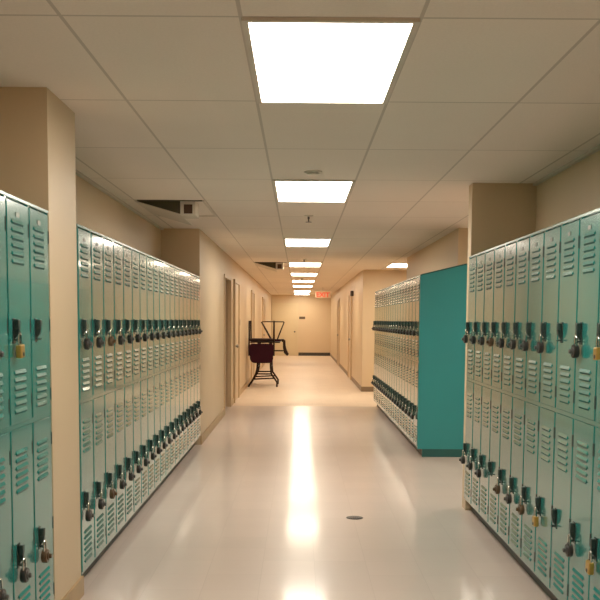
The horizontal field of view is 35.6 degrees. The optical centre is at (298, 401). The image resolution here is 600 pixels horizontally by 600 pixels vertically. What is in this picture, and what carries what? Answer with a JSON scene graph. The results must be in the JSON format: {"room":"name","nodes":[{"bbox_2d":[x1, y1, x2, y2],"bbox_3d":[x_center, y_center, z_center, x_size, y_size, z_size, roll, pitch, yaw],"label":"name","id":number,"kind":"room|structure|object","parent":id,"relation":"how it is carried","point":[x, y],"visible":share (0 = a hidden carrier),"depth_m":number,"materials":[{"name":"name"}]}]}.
{"room":"school corridor","nodes":[
{"label":"school corridor","id":0,"kind":"room"},
{"bbox_2d":[0,87,270,599],"bbox_3d":[-1.479,-1.285,16.953,0.725,2.455,42.000,0,5,0],"label":"wall","id":1,"kind":"structure","parent":0,"point":[38,167],"depth_m":4.61,"materials":[{"name":"beige paint"}]},
{"bbox_2d":[61,363,264,599],"bbox_3d":[-1.116,-0.469,21.163,0.012,0.100,33.755,0,5,0],"label":"baseboard","id":2,"kind":"structure","parent":1,"relation":"attached to","point":[76,592],"depth_m":10.75,"materials":[{"name":"beige plastic"}]},
{"bbox_2d":[224,274,231,407],"bbox_3d":[-1.138,-0.922,14.752,0.062,2.120,1.350,0,5,0],"label":"trim","id":3,"kind":"structure","parent":1,"relation":"attached to","point":[226,277],"depth_m":15.35,"materials":[{"name":"beige wood"}]},
{"bbox_2d":[233,279,239,402],"bbox_3d":[-1.080,-1.095,16.669,0.084,2.130,1.220,0,5,0],"label":"door","id":4,"kind":"structure","parent":1,"relation":"in","point":[236,284],"depth_m":16.65,"materials":[{"name":"beige paint"}]},
{"bbox_2d":[251,290,254,379],"bbox_3d":[-1.077,-1.600,22.447,0.084,2.130,1.120,0,5,0],"label":"door","id":5,"kind":"structure","parent":1,"relation":"in","point":[252,291],"depth_m":22.54,"materials":[{"name":"beige paint"}]},
{"bbox_2d":[262,297,264,366],"bbox_3d":[-1.073,-2.167,28.922,0.084,2.130,1.120,0,5,0],"label":"door","id":6,"kind":"structure","parent":1,"relation":"in","point":[263,334],"depth_m":28.49,"materials":[{"name":"beige paint"}]},
{"bbox_2d":[0,0,599,294],"bbox_3d":[1.468,-2.547,16.841,6.700,0.120,42.400,0,5,0],"label":"ceiling","id":7,"kind":"structure","parent":0,"point":[161,95],"depth_m":4.67,"materials":[{"name":"tile"}]},
{"bbox_2d":[135,200,216,225],"bbox_3d":[-1.108,-1.724,8.628,0.600,0.125,1.200,0,5,0],"label":"ceiling vent","id":8,"kind":"object","parent":7,"relation":"in","point":[183,209],"visible":1,"depth_m":8.06,"materials":[{"name":"white metal"}]},
{"bbox_2d":[180,201,198,218],"bbox_3d":[-0.953,-1.684,8.188,0.130,0.124,0.285,0,5,0],"label":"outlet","id":9,"kind":"object","parent":8,"relation":"attached to","point":[188,209],"depth_m":8.06,"materials":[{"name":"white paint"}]},
{"bbox_2d":[254,262,287,271],"bbox_3d":[-0.493,-2.463,17.131,0.600,0.125,1.200,0,5,0],"label":"ceiling vent","id":10,"kind":"object","parent":7,"relation":"in","point":[268,265],"visible":1,"depth_m":16.56,"materials":[{"name":"white metal"}]},
{"bbox_2d":[290,273,317,275],"bbox_3d":[0.120,-2.835,20.782,0.605,0.012,1.215,0,5,0],"label":"recessed light","id":11,"kind":"object","parent":7,"relation":"in","point":[291,274],"visible":1,"depth_m":20.76,"materials":[{"name":"white plastic"}]},
{"bbox_2d":[288,262,321,266],"bbox_3d":[0.118,-2.516,17.136,0.605,0.012,1.215,0,5,0],"label":"recessed light","id":12,"kind":"object","parent":7,"relation":"in","point":[291,264],"visible":1,"depth_m":17.03,"materials":[{"name":"white paint"}]},
{"bbox_2d":[284,238,331,246],"bbox_3d":[0.115,-2.091,12.274,0.605,0.012,1.215,0,5,0],"label":"recessed light","id":13,"kind":"object","parent":7,"relation":"in","point":[289,242],"visible":1,"depth_m":12.21,"materials":[{"name":"white plastic"}]},
{"bbox_2d":[304,170,321,174],"bbox_3d":[0.101,-1.575,6.437,0.124,0.023,0.124,0,5,0],"label":"smoke detector","id":14,"kind":"object","parent":7,"relation":"attached to","point":[309,172],"visible":1,"depth_m":6.40,"materials":[{"name":"white paint"}]},
{"bbox_2d":[272,179,354,202],"bbox_3d":[0.112,-1.666,7.413,0.605,0.012,1.215,0,5,0],"label":"recessed light","id":15,"kind":"object","parent":7,"relation":"in","point":[286,190],"visible":1,"depth_m":7.32,"materials":[{"name":"white plastic"}]},
{"bbox_2d":[315,291,330,297],"bbox_3d":[0.754,-3.394,29.011,0.480,0.325,0.047,0,5,0],"label":"exit sign","id":16,"kind":"object","parent":7,"relation":"hanging from","point":[318,294],"visible":1,"depth_m":29.00,"materials":[{"name":"white paint"}]},
{"bbox_2d":[241,17,419,103],"bbox_3d":[0.109,-1.347,3.767,0.605,0.012,1.215,0,5,0],"label":"recessed light","id":17,"kind":"object","parent":7,"relation":"in","point":[293,60],"visible":1,"depth_m":3.61,"materials":[{"name":"white paint"}]},
{"bbox_2d":[386,263,406,267],"bbox_3d":[1.948,-2.503,17.136,0.605,0.012,1.215,0,5,0],"label":"recessed light","id":18,"kind":"object","parent":7,"relation":"in","point":[392,265],"visible":0.51,"depth_m":17.15,"materials":[{"name":"white plastic"}]},
{"bbox_2d":[271,295,330,355],"bbox_3d":[1.372,-3.102,37.948,6.500,2.455,0.150,0,5,0],"label":"wall","id":19,"kind":"structure","parent":0,"point":[314,331],"depth_m":37.86,"materials":[{"name":"beige paint"}]},
{"bbox_2d":[272,303,297,355],"bbox_3d":[-0.552,-2.943,37.844,1.075,2.130,0.088,0,5,0],"label":"door","id":20,"kind":"structure","parent":19,"relation":"in","point":[286,312],"depth_m":37.85,"materials":[{"name":"beige paint"}]},
{"bbox_2d":[298,352,329,355],"bbox_3d":[0.636,-1.942,37.969,1.285,0.130,0.012,0,5,0],"label":"baseboard","id":21,"kind":"structure","parent":19,"relation":"attached to","point":[299,353],"depth_m":37.97,"materials":[{"name":"plastic"}]},
{"bbox_2d":[80,355,551,599],"bbox_3d":[1.450,0.018,17.066,6.700,0.120,42.400,0,5,0],"label":"floor","id":22,"kind":"structure","parent":0,"point":[259,509],"depth_m":6.86,"materials":[{"name":"tile"}]},
{"bbox_2d":[0,190,12,599],"bbox_3d":[-1.330,0.164,3.501,0.456,1.915,0.306,0,5,0],"label":"locker","id":23,"kind":"object","parent":22,"relation":"on","point":[6,551],"visible":1,"depth_m":3.58,"materials":[{"name":"teal metal"}]},
{"bbox_2d":[0,578,8,599],"bbox_3d":[-1.098,0.703,3.473,0.041,0.106,0.062,0,5,0],"label":"padlock","id":24,"kind":"object","parent":23,"relation":"hanging from","point":[3,595],"visible":1,"depth_m":3.47,"materials":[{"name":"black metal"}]},
{"bbox_2d":[5,192,34,599],"bbox_3d":[-1.330,0.137,3.807,0.456,1.915,0.306,0,5,0],"label":"locker","id":25,"kind":"object","parent":22,"relation":"on","point":[16,209],"visible":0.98,"depth_m":3.77,"materials":[{"name":"teal metal"}]},
{"bbox_2d":[16,332,24,358],"bbox_3d":[-1.100,-0.224,3.699,0.026,0.103,0.054,0,5,0],"label":"padlock","id":26,"kind":"object","parent":25,"relation":"hanging from","point":[20,348],"visible":1,"depth_m":3.68,"materials":[{"name":"gold metal"}]},
{"bbox_2d":[20,557,31,582],"bbox_3d":[-1.097,0.677,3.773,0.041,0.106,0.062,0,6,0],"label":"padlock","id":27,"kind":"object","parent":25,"relation":"hanging from","point":[25,574],"visible":1,"depth_m":3.76,"materials":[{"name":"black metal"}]},
{"bbox_2d":[28,202,54,599],"bbox_3d":[-1.330,0.110,4.113,0.456,1.915,0.306,0,5,0],"label":"locker","id":28,"kind":"object","parent":22,"relation":"on","point":[37,216],"visible":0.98,"depth_m":4.08,"materials":[{"name":"teal metal"}]},
{"bbox_2d":[41,539,51,562],"bbox_3d":[-1.097,0.650,4.082,0.041,0.106,0.062,0,5,0],"label":"padlock","id":29,"kind":"object","parent":28,"relation":"hanging from","point":[46,555],"visible":1,"depth_m":4.06,"materials":[{"name":"brown metal"}]},
{"bbox_2d":[76,223,94,575],"bbox_3d":[-1.329,0.035,4.967,0.456,1.915,0.306,0,5,0],"label":"locker","id":30,"kind":"object","parent":22,"relation":"on","point":[85,378],"visible":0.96,"depth_m":4.93,"materials":[{"name":"teal metal"}]},
{"bbox_2d":[83,329,92,349],"bbox_3d":[-1.091,-0.324,4.854,0.041,0.106,0.062,0,6,0],"label":"padlock","id":31,"kind":"object","parent":30,"relation":"hanging from","point":[87,343],"visible":1,"depth_m":4.84,"materials":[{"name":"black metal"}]},
{"bbox_2d":[85,501,94,520],"bbox_3d":[-1.097,0.576,4.925,0.041,0.106,0.062,0,5,0],"label":"padlock","id":32,"kind":"object","parent":30,"relation":"hanging from","point":[89,515],"visible":1,"depth_m":4.91,"materials":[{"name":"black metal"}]},
{"bbox_2d":[84,230,105,576],"bbox_3d":[-1.329,0.009,5.274,0.456,1.915,0.306,0,5,0],"label":"locker","id":33,"kind":"object","parent":22,"relation":"on","point":[99,476],"visible":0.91,"depth_m":5.24,"materials":[{"name":"teal metal"}]},
{"bbox_2d":[96,329,104,347],"bbox_3d":[-1.090,-0.350,5.155,0.041,0.106,0.062,0,5,0],"label":"padlock","id":34,"kind":"object","parent":33,"relation":"hanging from","point":[99,341],"visible":1,"depth_m":5.14,"materials":[{"name":"black metal"}]},
{"bbox_2d":[98,491,106,509],"bbox_3d":[-1.097,0.549,5.234,0.041,0.106,0.062,0,5,0],"label":"padlock","id":35,"kind":"object","parent":33,"relation":"hanging from","point":[101,503],"visible":1,"depth_m":5.22,"materials":[{"name":"black metal"}]},
{"bbox_2d":[96,235,116,562],"bbox_3d":[-1.329,-0.018,5.581,0.456,1.915,0.306,0,5,0],"label":"locker","id":36,"kind":"object","parent":22,"relation":"on","point":[108,256],"visible":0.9,"depth_m":5.55,"materials":[{"name":"teal metal"}]},
{"bbox_2d":[108,328,115,346],"bbox_3d":[-1.090,-0.378,5.471,0.041,0.106,0.062,0,5,0],"label":"padlock","id":37,"kind":"object","parent":36,"relation":"hanging from","point":[111,340],"visible":1,"depth_m":5.45,"materials":[{"name":"brown metal"}]},
{"bbox_2d":[109,481,116,498],"bbox_3d":[-1.096,0.522,5.545,0.041,0.106,0.062,0,4,0],"label":"padlock","id":38,"kind":"object","parent":36,"relation":"hanging from","point":[112,493],"visible":1,"depth_m":5.53,"materials":[{"name":"brown metal"}]},
{"bbox_2d":[107,239,125,549],"bbox_3d":[-1.329,-0.045,5.888,0.456,1.915,0.306,0,5,0],"label":"locker","id":39,"kind":"object","parent":22,"relation":"on","point":[118,265],"visible":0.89,"depth_m":5.85,"materials":[{"name":"teal metal"}]},
{"bbox_2d":[118,328,125,344],"bbox_3d":[-1.090,-0.405,5.778,0.041,0.106,0.062,0,5,0],"label":"padlock","id":40,"kind":"object","parent":39,"relation":"hanging from","point":[121,339],"visible":1,"depth_m":5.76,"materials":[{"name":"black metal"}]},
{"bbox_2d":[120,473,126,488],"bbox_3d":[-1.096,0.494,5.858,0.041,0.106,0.062,0,5,0],"label":"padlock","id":41,"kind":"object","parent":39,"relation":"hanging from","point":[123,484],"visible":1,"depth_m":5.84,"materials":[{"name":"black metal"}]},
{"bbox_2d":[116,244,133,538],"bbox_3d":[-1.328,-0.072,6.195,0.456,1.915,0.306,0,5,0],"label":"locker","id":42,"kind":"object","parent":22,"relation":"on","point":[127,269],"visible":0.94,"depth_m":6.16,"materials":[{"name":"teal metal"}]},
{"bbox_2d":[127,328,134,343],"bbox_3d":[-1.090,-0.432,6.087,0.041,0.106,0.062,0,5,0],"label":"padlock","id":43,"kind":"object","parent":42,"relation":"hanging from","point":[130,338],"visible":1,"depth_m":6.07,"materials":[{"name":"black metal"}]},
{"bbox_2d":[125,248,141,527],"bbox_3d":[-1.328,-0.099,6.502,0.456,1.915,0.306,0,5,0],"label":"locker","id":44,"kind":"object","parent":22,"relation":"on","point":[137,491],"visible":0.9,"depth_m":6.47,"materials":[{"name":"teal metal"}]},
{"bbox_2d":[133,251,148,517],"bbox_3d":[-1.328,-0.126,6.809,0.456,1.915,0.306,0,5,0],"label":"locker","id":45,"kind":"object","parent":22,"relation":"on","point":[142,256],"visible":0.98,"depth_m":6.78,"materials":[{"name":"teal metal"}]},
{"bbox_2d":[140,254,154,509],"bbox_3d":[-1.328,-0.152,7.116,0.456,1.915,0.306,0,5,0],"label":"locker","id":46,"kind":"object","parent":22,"relation":"on","point":[149,259],"visible":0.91,"depth_m":7.08,"materials":[{"name":"teal metal"}]},
{"bbox_2d":[147,257,160,501],"bbox_3d":[-1.327,-0.179,7.423,0.456,1.915,0.306,0,5,0],"label":"locker","id":47,"kind":"object","parent":22,"relation":"on","point":[157,471],"visible":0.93,"depth_m":7.38,"materials":[{"name":"teal metal"}]},
{"bbox_2d":[153,259,165,493],"bbox_3d":[-1.327,-0.206,7.730,0.456,1.915,0.306,0,5,0],"label":"locker","id":48,"kind":"object","parent":22,"relation":"on","point":[161,263],"visible":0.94,"depth_m":7.69,"materials":[{"name":"teal metal"}]},
{"bbox_2d":[159,262,170,486],"bbox_3d":[-1.327,-0.233,8.037,0.456,1.915,0.306,0,5,0],"label":"locker","id":49,"kind":"object","parent":22,"relation":"on","point":[167,267],"visible":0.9,"depth_m":8.00,"materials":[{"name":"teal metal"}]},
{"bbox_2d":[164,264,175,480],"bbox_3d":[-1.327,-0.260,8.344,0.456,1.915,0.306,0,5,0],"label":"locker","id":50,"kind":"object","parent":22,"relation":"on","point":[172,277],"visible":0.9,"depth_m":8.30,"materials":[{"name":"teal metal"}]},
{"bbox_2d":[169,266,179,474],"bbox_3d":[-1.327,-0.287,8.651,0.456,1.915,0.306,0,5,0],"label":"locker","id":51,"kind":"object","parent":22,"relation":"on","point":[176,269],"visible":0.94,"depth_m":8.62,"materials":[{"name":"teal metal"}]},
{"bbox_2d":[173,268,183,470],"bbox_3d":[-1.327,-0.314,8.958,0.456,1.915,0.306,0,5,0],"label":"locker","id":52,"kind":"object","parent":22,"relation":"on","point":[181,353],"visible":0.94,"depth_m":8.92,"materials":[{"name":"teal metal"}]},
{"bbox_2d":[177,270,187,465],"bbox_3d":[-1.326,-0.341,9.265,0.456,1.915,0.306,0,5,0],"label":"locker","id":53,"kind":"object","parent":22,"relation":"on","point":[185,441],"visible":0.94,"depth_m":9.23,"materials":[{"name":"teal metal"}]},
{"bbox_2d":[181,272,190,460],"bbox_3d":[-1.326,-0.367,9.572,0.456,1.915,0.306,0,5,0],"label":"locker","id":54,"kind":"object","parent":22,"relation":"on","point":[188,273],"visible":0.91,"depth_m":9.54,"materials":[{"name":"teal metal"}]},
{"bbox_2d":[185,273,193,455],"bbox_3d":[-1.326,-0.394,9.879,0.456,1.915,0.306,0,5,0],"label":"locker","id":55,"kind":"object","parent":22,"relation":"on","point":[191,274],"visible":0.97,"depth_m":9.85,"materials":[{"name":"teal metal"}]},
{"bbox_2d":[189,275,196,450],"bbox_3d":[-1.326,-0.421,10.186,0.456,1.915,0.306,0,5,0],"label":"locker","id":56,"kind":"object","parent":22,"relation":"on","point":[195,276],"visible":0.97,"depth_m":10.15,"materials":[{"name":"teal metal"}]},
{"bbox_2d":[192,276,199,447],"bbox_3d":[-1.326,-0.448,10.493,0.456,1.915,0.306,0,5,0],"label":"locker","id":57,"kind":"object","parent":22,"relation":"on","point":[198,277],"visible":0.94,"depth_m":10.45,"materials":[{"name":"teal metal"}]},
{"bbox_2d":[248,341,280,386],"bbox_3d":[-0.750,-0.844,20.555,0.692,0.981,1.040,0,5,0],"label":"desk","id":58,"kind":"object","parent":22,"relation":"on","point":[271,371],"visible":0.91,"depth_m":20.10,"materials":[{"name":"black metal"}]},
{"bbox_2d":[248,321,274,362],"bbox_3d":[-0.791,-1.303,20.186,0.568,0.906,0.495,0,5,0],"label":"chair","id":59,"kind":"object","parent":58,"relation":"on","point":[258,353],"visible":1,"depth_m":19.96,"materials":[{"name":"red plastic"}]},
{"bbox_2d":[261,321,288,355],"bbox_3d":[-0.524,-1.411,20.756,0.617,0.762,0.426,0,5,0],"label":"chair","id":60,"kind":"object","parent":58,"relation":"on","point":[268,334],"visible":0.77,"depth_m":20.56,"materials":[{"name":"black metal"}]},
{"bbox_2d":[373,292,378,407],"bbox_3d":[1.468,-0.867,15.507,0.456,1.915,0.306,0,5,0],"label":"locker","id":61,"kind":"object","parent":22,"relation":"on","point":[375,292],"visible":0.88,"depth_m":15.50,"materials":[{"name":"teal metal"}]},
{"bbox_2d":[374,291,379,408],"bbox_3d":[1.468,-0.840,15.201,0.456,1.915,0.306,0,5,0],"label":"locker","id":62,"kind":"object","parent":22,"relation":"on","point":[375,376],"visible":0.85,"depth_m":15.18,"materials":[{"name":"teal metal"}]},
{"bbox_2d":[376,290,381,410],"bbox_3d":[1.468,-0.814,14.895,0.456,1.915,0.306,0,5,0],"label":"locker","id":63,"kind":"object","parent":22,"relation":"on","point":[378,290],"visible":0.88,"depth_m":14.88,"materials":[{"name":"teal metal"}]},
{"bbox_2d":[377,290,383,413],"bbox_3d":[1.467,-0.787,14.589,0.456,1.915,0.306,0,5,0],"label":"locker","id":64,"kind":"object","parent":22,"relation":"on","point":[378,379],"visible":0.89,"depth_m":14.58,"materials":[{"name":"teal metal"}]},
{"bbox_2d":[379,289,384,414],"bbox_3d":[1.467,-0.760,14.284,0.456,1.915,0.306,0,5,0],"label":"locker","id":65,"kind":"object","parent":22,"relation":"on","point":[380,380],"visible":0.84,"depth_m":14.27,"materials":[{"name":"teal metal"}]},
{"bbox_2d":[381,288,386,416],"bbox_3d":[1.467,-0.733,13.978,0.456,1.915,0.306,0,5,0],"label":"locker","id":66,"kind":"object","parent":22,"relation":"on","point":[382,381],"visible":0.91,"depth_m":13.96,"materials":[{"name":"teal metal"}]},
{"bbox_2d":[382,288,388,418],"bbox_3d":[1.467,-0.707,13.672,0.456,1.915,0.306,0,5,0],"label":"locker","id":67,"kind":"object","parent":22,"relation":"on","point":[385,288],"visible":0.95,"depth_m":13.66,"materials":[{"name":"teal metal"}]},
{"bbox_2d":[384,287,390,420],"bbox_3d":[1.466,-0.680,13.366,0.456,1.915,0.306,0,5,0],"label":"locker","id":68,"kind":"object","parent":22,"relation":"on","point":[387,287],"visible":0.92,"depth_m":13.35,"materials":[{"name":"teal metal"}]},
{"bbox_2d":[386,286,392,422],"bbox_3d":[1.466,-0.653,13.060,0.456,1.915,0.306,0,5,0],"label":"locker","id":69,"kind":"object","parent":22,"relation":"on","point":[388,385],"visible":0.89,"depth_m":13.05,"materials":[{"name":"teal metal"}]},
{"bbox_2d":[388,285,395,426],"bbox_3d":[1.466,-0.626,12.755,0.456,1.915,0.306,0,5,0],"label":"locker","id":70,"kind":"object","parent":22,"relation":"on","point":[392,286],"visible":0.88,"depth_m":12.74,"materials":[{"name":"teal metal"}]},
{"bbox_2d":[390,284,397,428],"bbox_3d":[1.466,-0.600,12.449,0.456,1.915,0.306,0,5,0],"label":"locker","id":71,"kind":"object","parent":22,"relation":"on","point":[394,287],"visible":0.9,"depth_m":12.43,"materials":[{"name":"teal metal"}]},
{"bbox_2d":[393,283,400,431],"bbox_3d":[1.466,-0.573,12.143,0.456,1.915,0.306,0,5,0],"label":"locker","id":72,"kind":"object","parent":22,"relation":"on","point":[396,306],"visible":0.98,"depth_m":12.13,"materials":[{"name":"teal metal"}]},
{"bbox_2d":[395,282,402,434],"bbox_3d":[1.466,-0.546,11.837,0.456,1.915,0.306,0,5,0],"label":"locker","id":73,"kind":"object","parent":22,"relation":"on","point":[399,284],"visible":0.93,"depth_m":11.82,"materials":[{"name":"teal metal"}]},
{"bbox_2d":[398,281,405,437],"bbox_3d":[1.465,-0.519,11.531,0.456,1.915,0.306,0,5,0],"label":"locker","id":74,"kind":"object","parent":22,"relation":"on","point":[402,283],"visible":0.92,"depth_m":11.52,"materials":[{"name":"teal metal"}]},
{"bbox_2d":[400,280,408,440],"bbox_3d":[1.465,-0.493,11.225,0.456,1.915,0.306,0,5,0],"label":"locker","id":75,"kind":"object","parent":22,"relation":"on","point":[405,281],"visible":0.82,"depth_m":11.22,"materials":[{"name":"teal metal"}]},
{"bbox_2d":[403,279,411,444],"bbox_3d":[1.465,-0.466,10.920,0.456,1.915,0.306,0,5,0],"label":"locker","id":76,"kind":"object","parent":22,"relation":"on","point":[408,280],"visible":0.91,"depth_m":10.91,"materials":[{"name":"teal metal"}]},
{"bbox_2d":[406,278,414,447],"bbox_3d":[1.465,-0.439,10.614,0.456,1.915,0.306,0,5,0],"label":"locker","id":77,"kind":"object","parent":22,"relation":"on","point":[408,401],"visible":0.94,"depth_m":10.60,"materials":[{"name":"teal metal"}]},
{"bbox_2d":[409,277,418,451],"bbox_3d":[1.465,-0.412,10.308,0.456,1.915,0.306,0,5,0],"label":"locker","id":78,"kind":"object","parent":22,"relation":"on","point":[414,278],"visible":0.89,"depth_m":10.30,"materials":[{"name":"teal metal"}]},
{"bbox_2d":[412,275,421,455],"bbox_3d":[1.464,-0.386,10.002,0.456,1.915,0.306,0,5,0],"label":"locker","id":79,"kind":"object","parent":22,"relation":"on","point":[416,323],"visible":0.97,"depth_m":9.97,"materials":[{"name":"teal metal"}]},
{"bbox_2d":[417,263,466,456],"bbox_3d":[1.575,-0.430,9.828,0.620,2.035,0.030,0,5,0],"label":"end panel","id":80,"kind":"object","parent":22,"relation":"on","point":[443,292],"visible":0.65,"depth_m":9.82,"materials":[{"name":"teal metal"}]},
{"bbox_2d":[463,254,478,518],"bbox_3d":[1.463,-0.112,6.877,0.456,1.915,0.306,0,5,0],"label":"locker","id":81,"kind":"object","parent":22,"relation":"on","point":[468,444],"visible":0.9,"depth_m":6.86,"materials":[{"name":"teal metal"}]},
{"bbox_2d":[470,251,487,528],"bbox_3d":[1.462,-0.085,6.571,0.456,1.915,0.306,0,5,0],"label":"locker","id":82,"kind":"object","parent":22,"relation":"on","point":[475,452],"visible":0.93,"depth_m":6.56,"materials":[{"name":"teal metal"}]},
{"bbox_2d":[478,247,496,538],"bbox_3d":[1.462,-0.059,6.265,0.456,1.915,0.306,0,5,0],"label":"locker","id":83,"kind":"object","parent":22,"relation":"on","point":[484,457],"visible":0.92,"depth_m":6.25,"materials":[{"name":"teal metal"}]},
{"bbox_2d":[487,243,506,549],"bbox_3d":[1.462,-0.032,5.960,0.456,1.915,0.306,0,5,0],"label":"locker","id":84,"kind":"object","parent":22,"relation":"on","point":[499,278],"visible":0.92,"depth_m":5.94,"materials":[{"name":"teal metal"}]},
{"bbox_2d":[486,330,493,346],"bbox_3d":[1.229,-0.409,6.010,0.041,0.106,0.062,0,7,0],"label":"padlock","id":85,"kind":"object","parent":84,"relation":"hanging from","point":[490,341],"visible":1,"depth_m":5.99,"materials":[{"name":"brown metal"}]},
{"bbox_2d":[498,239,518,562],"bbox_3d":[1.462,-0.005,5.654,0.456,1.915,0.306,0,5,0],"label":"locker","id":86,"kind":"object","parent":22,"relation":"on","point":[504,472],"visible":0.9,"depth_m":5.64,"materials":[{"name":"teal metal"}]},
{"bbox_2d":[493,477,499,493],"bbox_3d":[1.222,0.517,5.782,0.041,0.106,0.062,0,5,0],"label":"padlock","id":87,"kind":"object","parent":86,"relation":"hanging from","point":[496,489],"visible":1,"depth_m":5.77,"materials":[{"name":"brown metal"}]},
{"bbox_2d":[496,331,503,347],"bbox_3d":[1.228,-0.382,5.700,0.041,0.106,0.062,0,5,0],"label":"padlock","id":88,"kind":"object","parent":86,"relation":"hanging from","point":[500,342],"visible":1,"depth_m":5.68,"materials":[{"name":"black metal"}]},
{"bbox_2d":[508,234,530,575],"bbox_3d":[1.462,0.022,5.348,0.456,1.915,0.306,0,5,0],"label":"locker","id":89,"kind":"object","parent":22,"relation":"on","point":[516,479],"visible":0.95,"depth_m":5.33,"materials":[{"name":"teal metal"}]},
{"bbox_2d":[503,486,511,503],"bbox_3d":[1.222,0.544,5.473,0.041,0.106,0.062,0,5,0],"label":"padlock","id":90,"kind":"object","parent":89,"relation":"hanging from","point":[508,498],"visible":1,"depth_m":5.46,"materials":[{"name":"black metal"}]},
{"bbox_2d":[507,331,515,349],"bbox_3d":[1.228,-0.355,5.397,0.041,0.106,0.062,0,5,0],"label":"padlock","id":91,"kind":"object","parent":89,"relation":"hanging from","point":[512,344],"visible":1,"depth_m":5.38,"materials":[{"name":"black metal"}]},
{"bbox_2d":[521,228,545,592],"bbox_3d":[1.462,0.048,5.042,0.456,1.915,0.306,0,5,0],"label":"locker","id":92,"kind":"object","parent":22,"relation":"on","point":[537,239],"visible":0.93,"depth_m":5.03,"materials":[{"name":"teal metal"}]},
{"bbox_2d":[516,496,524,514],"bbox_3d":[1.222,0.571,5.165,0.041,0.106,0.062,0,5,0],"label":"padlock","id":93,"kind":"object","parent":92,"relation":"hanging from","point":[520,508],"visible":1,"depth_m":5.15,"materials":[{"name":"brown metal"}]},
{"bbox_2d":[520,332,528,350],"bbox_3d":[1.228,-0.329,5.099,0.041,0.106,0.062,0,5,0],"label":"padlock","id":94,"kind":"object","parent":92,"relation":"hanging from","point":[525,345],"visible":1,"depth_m":5.08,"materials":[{"name":"black metal"}]},
{"bbox_2d":[535,222,561,599],"bbox_3d":[1.461,0.075,4.736,0.456,1.915,0.306,0,5,0],"label":"locker","id":95,"kind":"object","parent":22,"relation":"on","point":[552,253],"visible":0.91,"depth_m":4.71,"materials":[{"name":"teal metal"}]},
{"bbox_2d":[532,507,538,526],"bbox_3d":[1.230,0.596,4.859,0.026,0.103,0.053,0,5,0],"label":"padlock","id":96,"kind":"object","parent":95,"relation":"hanging from","point":[535,519],"visible":1,"depth_m":4.84,"materials":[{"name":"metal"}]},
{"bbox_2d":[534,333,543,352],"bbox_3d":[1.228,-0.301,4.785,0.041,0.106,0.062,0,4,0],"label":"padlock","id":97,"kind":"object","parent":95,"relation":"hanging from","point":[539,347],"visible":1,"depth_m":4.77,"materials":[{"name":"black metal"}]},
{"bbox_2d":[550,215,580,599],"bbox_3d":[1.461,0.102,4.430,0.456,1.915,0.306,0,5,0],"label":"locker","id":98,"kind":"object","parent":22,"relation":"on","point":[571,228],"visible":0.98,"depth_m":4.41,"materials":[{"name":"teal metal"}]},
{"bbox_2d":[568,208,599,599],"bbox_3d":[1.461,0.129,4.125,0.456,1.915,0.306,0,5,0],"label":"locker","id":99,"kind":"object","parent":22,"relation":"on","point":[580,526],"visible":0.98,"depth_m":4.10,"materials":[{"name":"teal metal"}]},
{"bbox_2d":[562,534,572,556],"bbox_3d":[1.221,0.651,4.249,0.041,0.106,0.062,0,5,0],"label":"padlock","id":100,"kind":"object","parent":99,"relation":"hanging from","point":[568,549],"visible":1,"depth_m":4.23,"materials":[{"name":"black metal"}]},
{"bbox_2d":[568,335,579,357],"bbox_3d":[1.228,-0.248,4.176,0.041,0.106,0.062,0,5,0],"label":"padlock","id":101,"kind":"object","parent":99,"relation":"hanging from","point":[574,351],"visible":1,"depth_m":4.16,"materials":[{"name":"black metal"}]},
{"bbox_2d":[589,314,599,599],"bbox_3d":[1.461,0.155,3.819,0.456,1.915,0.306,0,5,0],"label":"locker","id":102,"kind":"object","parent":22,"relation":"on","point":[595,540],"visible":1,"depth_m":3.93,"materials":[{"name":"teal metal"}]},
{"bbox_2d":[585,550,593,574],"bbox_3d":[1.230,0.676,3.951,0.026,0.102,0.053,0,5,0],"label":"padlock","id":103,"kind":"object","parent":102,"relation":"hanging from","point":[589,566],"visible":1,"depth_m":3.93,"materials":[{"name":"metal"}]},
{"bbox_2d":[593,336,599,359],"bbox_3d":[1.236,-0.223,3.866,0.026,0.102,0.052,0,5,0],"label":"padlock","id":104,"kind":"object","parent":102,"relation":"hanging from","point":[596,350],"visible":1,"depth_m":3.85,"materials":[{"name":"metal"}]},
{"bbox_2d":[330,150,599,509],"bbox_3d":[3.021,-1.254,16.953,3.475,2.455,42.000,0,5,0],"label":"wall","id":105,"kind":"structure","parent":0,"point":[499,213],"depth_m":6.95,"materials":[{"name":"beige paint"}]},
{"bbox_2d":[76,144,599,229],"bbox_3d":[0.102,-1.297,3.234,3.315,0.018,14.670,0,5,0],"label":"trim","id":106,"kind":"structure","parent":105,"relation":"attached to","point":[597,148],"depth_m":6.70,"materials":[{"name":"white paint"}]},
{"bbox_2d":[337,298,339,365],"bbox_3d":[1.254,-2.237,29.918,0.084,2.130,1.120,0,5,0],"label":"door","id":107,"kind":"structure","parent":105,"relation":"in","point":[338,312],"depth_m":29.98,"materials":[{"name":"beige paint"}]},
{"bbox_2d":[347,292,352,379],"bbox_3d":[1.250,-1.649,23.194,0.084,2.130,1.220,0,5,0],"label":"door","id":108,"kind":"structure","parent":105,"relation":"in","point":[349,296],"depth_m":23.13,"materials":[{"name":"beige paint"}]},
{"bbox_2d":[330,353,373,391],"bbox_3d":[2.939,-0.708,24.213,3.332,0.100,27.632,0,5,0],"label":"baseboard","id":109,"kind":"structure","parent":105,"relation":"attached to","point":[362,389],"depth_m":20.21,"materials":[{"name":"brown plastic"}]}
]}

